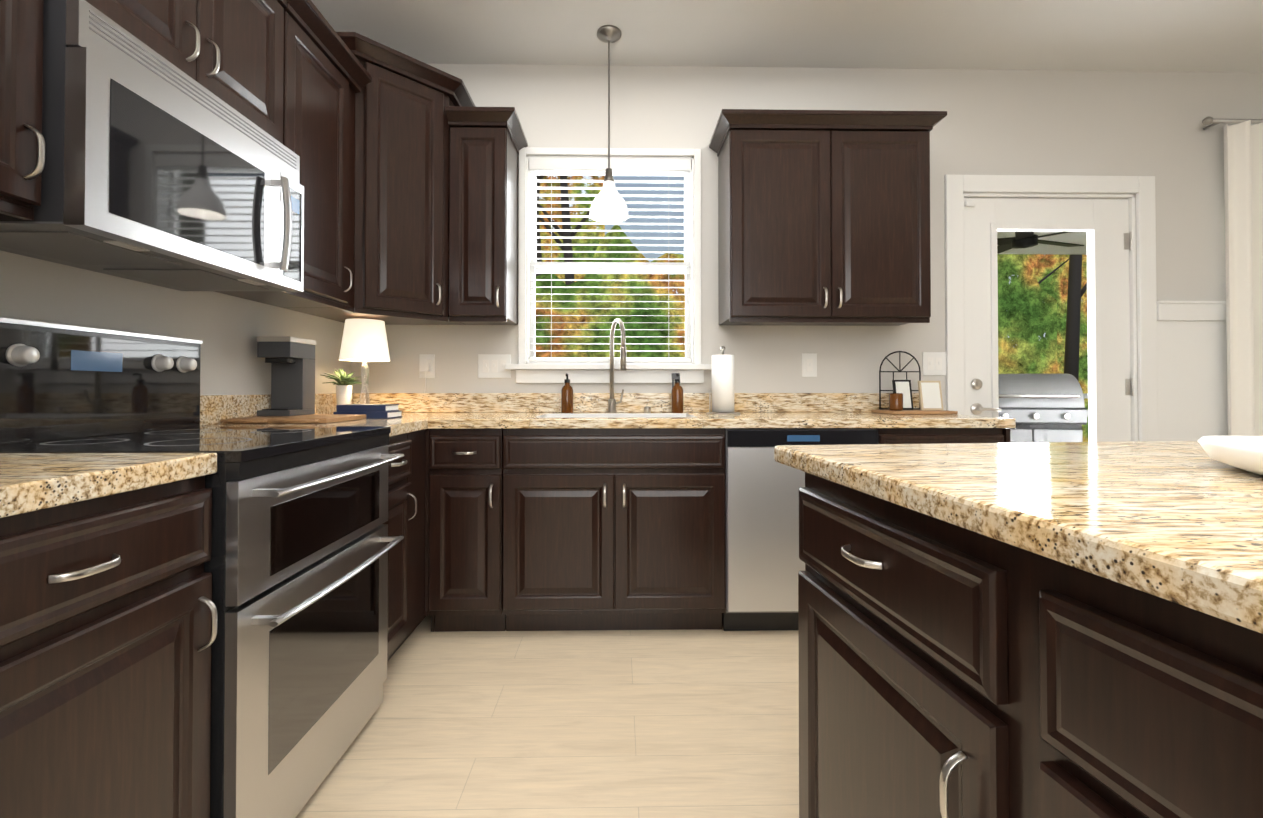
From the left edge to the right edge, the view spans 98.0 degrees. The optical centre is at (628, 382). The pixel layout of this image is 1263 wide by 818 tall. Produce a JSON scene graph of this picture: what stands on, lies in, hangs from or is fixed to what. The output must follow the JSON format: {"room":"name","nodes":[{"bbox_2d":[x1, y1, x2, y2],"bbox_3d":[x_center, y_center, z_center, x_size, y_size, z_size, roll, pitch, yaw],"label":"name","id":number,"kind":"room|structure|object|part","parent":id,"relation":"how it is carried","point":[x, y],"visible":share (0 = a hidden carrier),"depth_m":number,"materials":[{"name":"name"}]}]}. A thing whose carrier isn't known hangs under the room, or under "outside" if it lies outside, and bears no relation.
{"room":"kitchen","nodes":[
{"label":"kitchen","id":0,"kind":"room"},
{"bbox_2d":[0,250,350,394],"bbox_3d":[-1.484,-0.359,-0.653,0.150,2.780,7.430,0,-1,-1],"label":"wall","id":1,"kind":"structure","parent":0,"point":[226,329],"depth_m":1.79,"materials":[{"name":"paint"}]},
{"bbox_2d":[0,0,44,219],"bbox_3d":[-1.245,-0.810,0.797,0.375,0.996,0.504,0,-1,-1],"label":"upper cabinet","id":2,"kind":"object","parent":1,"relation":"attached to","point":[22,152],"visible":1,"depth_m":1.01,"materials":[{"name":"brown wood"}]},
{"bbox_2d":[85,0,288,143],"bbox_3d":[-1.257,-1.024,1.425,0.375,0.553,0.740,0,-1,-1],"label":"upper cabinet","id":3,"kind":"object","parent":1,"relation":"attached to","point":[230,53],"visible":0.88,"depth_m":1.53,"materials":[{"name":"brown wood"}]},
{"bbox_2d":[0,0,303,291],"bbox_3d":[-1.219,-0.519,1.419,0.446,0.445,0.732,0,-1,-1],"label":"microwave","id":4,"kind":"object","parent":3,"relation":"attached to","point":[159,170],"visible":1,"depth_m":1.23,"materials":[{"name":"silver metal"}]},
{"bbox_2d":[214,0,371,311],"bbox_3d":[-1.269,-0.795,2.052,0.375,0.996,0.515,0,-1,-1],"label":"upper cabinet","id":5,"kind":"object","parent":1,"relation":"attached to","point":[326,76],"visible":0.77,"depth_m":2.03,"materials":[{"name":"brown wood"}]},
{"bbox_2d":[322,368,368,404],"bbox_3d":[-1.348,0.042,2.582,0.173,0.224,0.199,0,-1,-1],"label":"plant","id":6,"kind":"object","parent":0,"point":[345,383],"visible":0.92,"depth_m":2.56,"materials":[{"name":"green plant"}]},
{"bbox_2d":[296,615,798,817],"bbox_3d":[1.927,1.081,-0.681,7.070,0.100,7.680,0,-1,-1],"label":"floor","id":7,"kind":"structure","parent":0,"point":[700,723],"depth_m":1.67,"materials":[{"name":"beige tile"}]},
{"bbox_2d":[0,475,217,817],"bbox_3d":[-1.102,0.612,0.796,0.661,0.873,0.529,0,-1,-1],"label":"base cabinet","id":8,"kind":"object","parent":7,"relation":"on","point":[108,615],"visible":1,"depth_m":0.85,"materials":[{"name":"brown wood"}]},
{"bbox_2d":[0,453,216,517],"bbox_3d":[-1.115,0.102,0.801,0.637,0.142,0.528,0,-1,-1],"label":"countertop","id":9,"kind":"structure","parent":8,"relation":"on","point":[30,482],"depth_m":0.87,"materials":[{"name":"stone"}]},
{"bbox_2d":[0,317,404,817],"bbox_3d":[-1.071,0.443,1.423,0.743,1.165,0.707,0,-1,-1],"label":"range","id":10,"kind":"object","parent":7,"relation":"on","point":[296,566],"visible":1,"depth_m":1.31,"materials":[{"name":"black metal"}]},
{"bbox_2d":[383,433,416,657],"bbox_3d":[-1.124,0.625,1.933,0.661,0.873,0.305,0,-1,-1],"label":"base cabinet","id":11,"kind":"object","parent":7,"relation":"on","point":[400,517],"visible":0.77,"depth_m":1.98,"materials":[{"name":"brown wood"}]},
{"bbox_2d":[387,430,425,661],"bbox_3d":[-1.159,0.632,2.496,0.612,0.873,0.817,0,-1,-1],"label":"base cabinet","id":12,"kind":"object","parent":7,"relation":"on","point":[416,478],"visible":0.04,"depth_m":2.21,"materials":[{"name":"brown wood"}]},
{"bbox_2d":[425,429,505,631],"bbox_3d":[-0.694,0.633,2.572,0.317,0.873,0.681,0,-1,-1],"label":"base cabinet","id":13,"kind":"object","parent":7,"relation":"on","point":[466,531],"depth_m":2.26,"materials":[{"name":"brown wood"}]},
{"bbox_2d":[200,393,435,436],"bbox_3d":[-1.126,0.117,2.012,0.660,0.142,0.450,0,-1,-1],"label":"countertop","id":14,"kind":"structure","parent":13,"relation":"on","point":[422,411],"depth_m":2.10,"materials":[{"name":"stone"}]},
{"bbox_2d":[220,414,365,423],"bbox_3d":[-1.255,0.138,2.083,0.350,0.019,0.406,0,-1,-1],"label":"serving board","id":15,"kind":"object","parent":14,"relation":"on","point":[321,418],"visible":0.9,"depth_m":1.96,"materials":[{"name":"brown wood"}]},
{"bbox_2d":[257,336,315,415],"bbox_3d":[-1.359,-0.023,2.184,0.129,0.305,0.179,0,-1,-1],"label":"coffee maker","id":16,"kind":"object","parent":15,"relation":"on","point":[290,359],"visible":1,"depth_m":2.18,"materials":[{"name":"grey plastic"}]},
{"bbox_3d":[-0.845,0.633,2.594,0.015,0.873,0.632,0,-1,-1],"label":"base cabinet filler","id":17,"kind":"part","parent":13,"relation":"part of","materials":[{"name":"brown wood"}]},
{"bbox_2d":[503,428,724,630],"bbox_3d":[-0.066,0.633,2.584,0.930,0.873,0.681,0,-1,-1],"label":"base cabinet","id":18,"kind":"object","parent":7,"relation":"on","point":[613,529],"visible":0.96,"depth_m":2.28,"materials":[{"name":"brown wood"}]},
{"bbox_2d":[436,393,1015,428],"bbox_3d":[0.075,0.124,2.597,3.082,0.142,0.673,0,-1,-1],"label":"countertop","id":19,"kind":"structure","parent":18,"relation":"on","point":[453,410],"depth_m":2.79,"materials":[{"name":"stone"}]},
{"bbox_2d":[339,319,389,403],"bbox_3d":[-1.229,-0.067,2.554,0.216,0.440,0.216,0,-1,-1],"label":"table lamp","id":20,"kind":"object","parent":19,"relation":"on","point":[364,342],"visible":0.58,"depth_m":2.49,"materials":[{"name":"white fabric"}]},
{"bbox_2d":[333,404,401,418],"bbox_3d":[-1.110,0.122,2.344,0.220,0.056,0.160,0,-1,-1],"label":"book","id":21,"kind":"object","parent":19,"relation":"on","point":[379,411],"visible":0.83,"depth_m":2.27,"materials":[{"name":"blue paper"}]},
{"bbox_2d":[561,373,572,412],"bbox_3d":[-0.319,0.055,2.828,0.062,0.203,0.075,0,-1,-1],"label":"soap bottle","id":22,"kind":"object","parent":19,"relation":"on","point":[567,398],"visible":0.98,"depth_m":2.81,"materials":[{"name":"orange glass"}]},
{"bbox_2d":[534,413,694,417],"bbox_3d":[-0.059,0.284,2.587,0.744,0.258,0.434,0,-1,-1],"label":"sink basin","id":23,"kind":"object","parent":19,"relation":"in","point":[614,415],"visible":0.02,"depth_m":2.79,"materials":[{"name":"silver metal"}]},
{"bbox_2d":[606,318,625,412],"bbox_3d":[-0.065,-0.086,2.788,0.101,0.483,0.203,0,-1,-1],"label":"faucet","id":24,"kind":"object","parent":19,"relation":"on","point":[612,402],"visible":0.98,"depth_m":2.84,"materials":[{"name":"silver metal"}]},
{"bbox_2d":[644,406,650,412],"bbox_3d":[0.096,0.141,2.857,0.036,0.032,0.035,0,-1,-1],"label":"button","id":25,"kind":"object","parent":19,"relation":"on","point":[647,409],"visible":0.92,"depth_m":2.84,"materials":[{"name":"silver metal"}]},
{"bbox_2d":[671,373,682,412],"bbox_3d":[0.251,0.054,2.839,0.062,0.205,0.075,0,-1,-1],"label":"soap bottle","id":26,"kind":"object","parent":19,"relation":"on","point":[677,398],"visible":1,"depth_m":2.82,"materials":[{"name":"orange glass"}]},
{"bbox_2d":[706,346,739,414],"bbox_3d":[0.467,-0.013,2.725,0.170,0.336,0.170,0,-1,-1],"label":"paper towel","id":27,"kind":"object","parent":19,"relation":"on","point":[723,384],"visible":0.98,"depth_m":2.68,"materials":[{"name":"white paper"}]},
{"bbox_2d":[871,409,957,413],"bbox_3d":[1.425,0.147,2.756,0.315,0.016,0.230,0,-1,-1],"label":"decorative tray","id":28,"kind":"object","parent":19,"relation":"on","point":[913,411],"visible":0.92,"depth_m":2.64,"materials":[{"name":"brown wood"}]},
{"bbox_2d":[889,393,902,410],"bbox_3d":[1.324,0.096,2.720,0.064,0.085,0.063,0,-1,-1],"label":"candle","id":29,"kind":"object","parent":28,"relation":"on","point":[895,401],"visible":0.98,"depth_m":2.69,"materials":[{"name":"orange glass"}]},
{"bbox_2d":[879,351,920,409],"bbox_3d":[1.406,-0.011,2.848,0.218,0.306,0.007,0,-1,-1],"label":"decor","id":30,"kind":"object","parent":28,"relation":"on","point":[899,370],"visible":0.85,"depth_m":2.85,"materials":[{"name":"black metal"}]},
{"bbox_2d":[892,380,913,409],"bbox_3d":[1.397,0.064,2.801,0.090,0.155,0.039,0,-1,-1],"label":"picture frame","id":31,"kind":"object","parent":28,"relation":"on","point":[903,387],"visible":0.64,"depth_m":2.80,"materials":[{"name":"black metal"}]},
{"bbox_2d":[918,381,943,409],"bbox_3d":[1.518,0.066,2.763,0.110,0.150,0.038,0,-1,-1],"label":"picture frame","id":32,"kind":"object","parent":28,"relation":"on","point":[930,395],"visible":0.93,"depth_m":2.76,"materials":[{"name":"beige paper"}]},
{"bbox_2d":[722,428,877,630],"bbox_3d":[0.722,0.635,2.588,0.638,0.868,0.610,0,-1,-1],"label":"dishwasher","id":33,"kind":"object","parent":7,"relation":"on","point":[764,564],"visible":0.6,"depth_m":2.28,"materials":[{"name":"grey metal"}]},
{"bbox_2d":[871,428,1009,443],"bbox_3d":[1.322,0.633,2.610,0.554,0.873,0.681,0,-1,-1],"label":"base cabinet","id":34,"kind":"object","parent":7,"relation":"on","point":[931,435],"depth_m":2.31,"materials":[{"name":"brown wood"}]},
{"bbox_3d":[1.590,0.633,2.630,0.017,0.873,0.652,0,-1,-1],"label":"base cabinet end panel","id":35,"kind":"part","parent":34,"relation":"part of","materials":[{"name":"brown wood"}]},
{"bbox_2d":[798,472,1262,817],"bbox_3d":[1.171,0.602,0.043,1.448,0.874,2.394,0,-1,-6],"label":"base cabinet","id":36,"kind":"object","parent":7,"relation":"on","point":[947,670],"visible":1,"depth_m":0.62,"materials":[{"name":"brown wood"}]},
{"bbox_2d":[774,441,1262,633],"bbox_3d":[1.318,0.143,0.086,1.750,0.037,2.450,0,-1,-6],"label":"countertop","id":37,"kind":"structure","parent":36,"relation":"on","point":[1179,522],"depth_m":0.62,"materials":[{"name":"stone"}]},
{"bbox_2d":[1198,435,1262,474],"bbox_3d":[0.945,0.107,0.477,0.380,0.043,0.960,0,-1,19],"label":"dough bowl","id":38,"kind":"object","parent":37,"relation":"on","point":[1245,453],"visible":1,"depth_m":0.81,"materials":[{"name":"white ceramic"}]},
{"bbox_2d":[311,0,1262,72],"bbox_3d":[1.927,-1.799,-0.647,7.070,0.100,7.680,0,-1,-1],"label":"ceiling","id":39,"kind":"structure","parent":0,"point":[1161,35],"depth_m":2.68,"materials":[{"name":"white paint"}]},
{"bbox_2d":[589,25,628,222],"bbox_3d":[-0.098,-1.258,2.679,0.192,0.902,0.192,0,-1,-1],"label":"pendant light","id":40,"kind":"object","parent":39,"relation":"hanging from","point":[608,205],"visible":1,"depth_m":2.66,"materials":[{"name":"silver metal"}]},
{"bbox_2d":[351,63,1262,440],"bbox_3d":[1.858,-0.315,3.050,6.670,2.780,0.150,0,-1,-1],"label":"wall","id":41,"kind":"structure","parent":0,"point":[1113,123],"depth_m":2.97,"materials":[{"name":"paint"}]},
{"bbox_2d":[285,32,475,324],"bbox_3d":[-1.129,-0.864,2.585,0.675,1.146,0.675,0,-1,-1],"label":"upper cabinet","id":42,"kind":"object","parent":41,"relation":"attached to","point":[401,212],"visible":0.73,"depth_m":2.44,"materials":[{"name":"brown wood"}]},
{"bbox_2d":[419,354,434,392],"bbox_3d":[-1.071,-0.048,2.894,0.080,0.203,0.044,0,-1,-1],"label":"electrical outlet","id":43,"kind":"object","parent":41,"relation":"attached to","point":[431,357],"depth_m":2.91,"materials":[{"name":"white plastic"}]},
{"bbox_3d":[-1.072,-0.032,2.888,0.045,0.170,0.032,0,-1,-1],"label":"electrical outlet with charger","id":44,"kind":"part","parent":43,"relation":"part of","materials":[{"name":"white plastic"}]},
{"bbox_2d":[445,106,527,324],"bbox_3d":[-0.699,-0.787,2.742,0.322,0.996,0.375,0,-1,-1],"label":"upper cabinet","id":45,"kind":"object","parent":41,"relation":"attached to","point":[486,144],"visible":0.98,"depth_m":2.61,"materials":[{"name":"brown wood"}]},
{"bbox_2d":[478,354,510,377],"bbox_3d":[-0.715,-0.087,2.918,0.172,0.125,0.012,0,-1,-1],"label":"light switch","id":46,"kind":"object","parent":41,"relation":"attached to","point":[491,365],"visible":1,"depth_m":2.92,"materials":[{"name":"white plastic"}]},
{"bbox_2d":[505,147,711,382],"bbox_3d":[-0.106,-0.624,2.992,1.090,1.256,0.200,0,-1,-1],"label":"window","id":47,"kind":"structure","parent":41,"relation":"in","point":[527,371],"depth_m":2.93,"materials":[{"name":"white paint"}]},
{"bbox_2d":[529,158,690,361],"bbox_3d":[-0.101,-0.656,2.965,0.868,1.092,0.056,0,-1,-1],"label":"window blinds","id":48,"kind":"object","parent":47,"relation":"attached to","point":[599,166],"visible":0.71,"depth_m":2.95,"materials":[{"name":"white plastic"}]},
{"bbox_2d":[802,353,816,376],"bbox_3d":[0.970,-0.093,2.949,0.080,0.125,0.012,0,-1,-1],"label":"electrical outlet","id":49,"kind":"object","parent":41,"relation":"attached to","point":[809,364],"visible":1,"depth_m":2.95,"materials":[{"name":"white plastic"}]},
{"bbox_2d":[709,109,946,325],"bbox_3d":[0.970,-0.786,2.773,1.072,0.996,0.375,0,-1,-1],"label":"upper cabinet","id":50,"kind":"object","parent":41,"relation":"attached to","point":[823,217],"visible":1,"depth_m":2.64,"materials":[{"name":"brown wood"}]},
{"bbox_2d":[923,352,945,374],"bbox_3d":[1.649,-0.101,2.962,0.125,0.125,0.012,0,-1,-1],"label":"light switch","id":51,"kind":"object","parent":41,"relation":"attached to","point":[934,363],"visible":1,"depth_m":2.96,"materials":[{"name":"white plastic"}]},
{"bbox_2d":[964,198,1132,441],"bbox_3d":[2.291,0.022,2.994,0.935,2.064,0.097,0,-1,-1],"label":"door","id":52,"kind":"structure","parent":41,"relation":"in","point":[1103,224],"depth_m":3.00,"materials":[{"name":"white paint"}]},
{"bbox_2d":[944,175,1157,440],"bbox_3d":[2.285,-0.024,3.044,1.149,2.197,0.170,0,-1,-1],"label":"door frame","id":53,"kind":"structure","parent":41,"relation":"attached to","point":[1143,321],"depth_m":2.97,"materials":[{"name":"white paint"}]},
{"bbox_2d":[1157,301,1227,440],"bbox_3d":[4.024,0.317,2.990,2.321,1.515,0.036,0,-1,-1],"label":"wainscoting","id":54,"kind":"structure","parent":41,"relation":"attached to","point":[1192,369],"depth_m":2.98,"materials":[{"name":"white paint"}]},
{"bbox_2d":[1202,116,1262,129],"bbox_3d":[4.101,-1.391,2.972,2.088,0.044,0.108,0,-1,-1],"label":"curtain rod","id":55,"kind":"object","parent":41,"relation":"attached to","point":[1208,120],"visible":1,"depth_m":2.91,"materials":[{"name":"silver metal"}]},
{"bbox_2d":[1224,120,1262,435],"bbox_3d":[3.690,-0.168,2.918,1.010,2.422,0.098,0,-1,-1],"label":"curtain","id":56,"kind":"object","parent":55,"relation":"hanging from","point":[1243,167],"visible":0.65,"depth_m":2.92,"materials":[{"name":"beige fabric"}]},
{"label":"outside","id":57,"kind":"structure","parent":0,"visible":0},
{"bbox_2d":[539,175,1088,441],"bbox_3d":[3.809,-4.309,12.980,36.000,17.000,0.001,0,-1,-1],"label":"tree","id":58,"kind":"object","parent":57,"point":[1054,285],"depth_m":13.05,"materials":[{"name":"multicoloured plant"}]},
{"bbox_2d":[997,231,1086,254],"bbox_3d":[4.365,-1.437,4.575,7.200,0.060,2.760,0,-1,-1],"label":"ceiling","id":59,"kind":"structure","parent":57,"point":[1080,238],"depth_m":5.55,"materials":[{"name":"white paint"}]},
{"bbox_2d":[997,231,1083,253],"bbox_3d":[3.267,-1.257,4.572,1.216,0.299,1.162,0,-1,-1],"label":"fan","id":60,"kind":"object","parent":59,"relation":"hanging from","point":[1023,239],"depth_m":4.51,"materials":[{"name":"black metal"}]},
{"bbox_3d":[4.356,0.688,5.050,7.200,1.140,3.760,0,-1,-1],"label":"deck","id":61,"kind":"object","parent":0,"visible":0},
{"bbox_2d":[998,374,1087,442],"bbox_3d":[3.180,0.529,4.526,1.400,1.200,0.629,0,-1,7],"label":"outdoor grill","id":62,"kind":"object","parent":61,"relation":"on","point":[1044,407],"depth_m":4.28,"materials":[{"name":"grey metal"}]},
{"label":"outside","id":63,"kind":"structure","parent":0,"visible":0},
{"bbox_2d":[536,175,589,284],"bbox_3d":[-1.775,-3.779,12.257,3.895,10.942,0.392,0,-1,2],"label":"trunk","id":64,"kind":"object","parent":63,"point":[562,177],"depth_m":12.12,"materials":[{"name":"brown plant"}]},
{"bbox_2d":[605,176,683,261],"bbox_3d":[1.990,-3.244,9.933,4.750,9.200,4.000,0,-1,-1],"label":"house","id":65,"kind":"structure","parent":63,"point":[657,227],"depth_m":7.89,"materials":[{"name":"blue"}]},
{"bbox_2d":[535,225,1056,373],"bbox_3d":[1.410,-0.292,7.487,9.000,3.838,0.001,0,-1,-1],"label":"trees","id":66,"kind":"object","parent":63,"point":[1027,324],"depth_m":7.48,"materials":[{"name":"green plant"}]},
{"bbox_2d":[1038,254,1086,379],"bbox_3d":[10.043,-4.027,12.308,2.812,11.435,0.294,0,-1,-4],"label":"trunk","id":67,"kind":"object","parent":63,"point":[1076,292],"depth_m":12.18,"materials":[{"name":"grey plant"}]}
]}

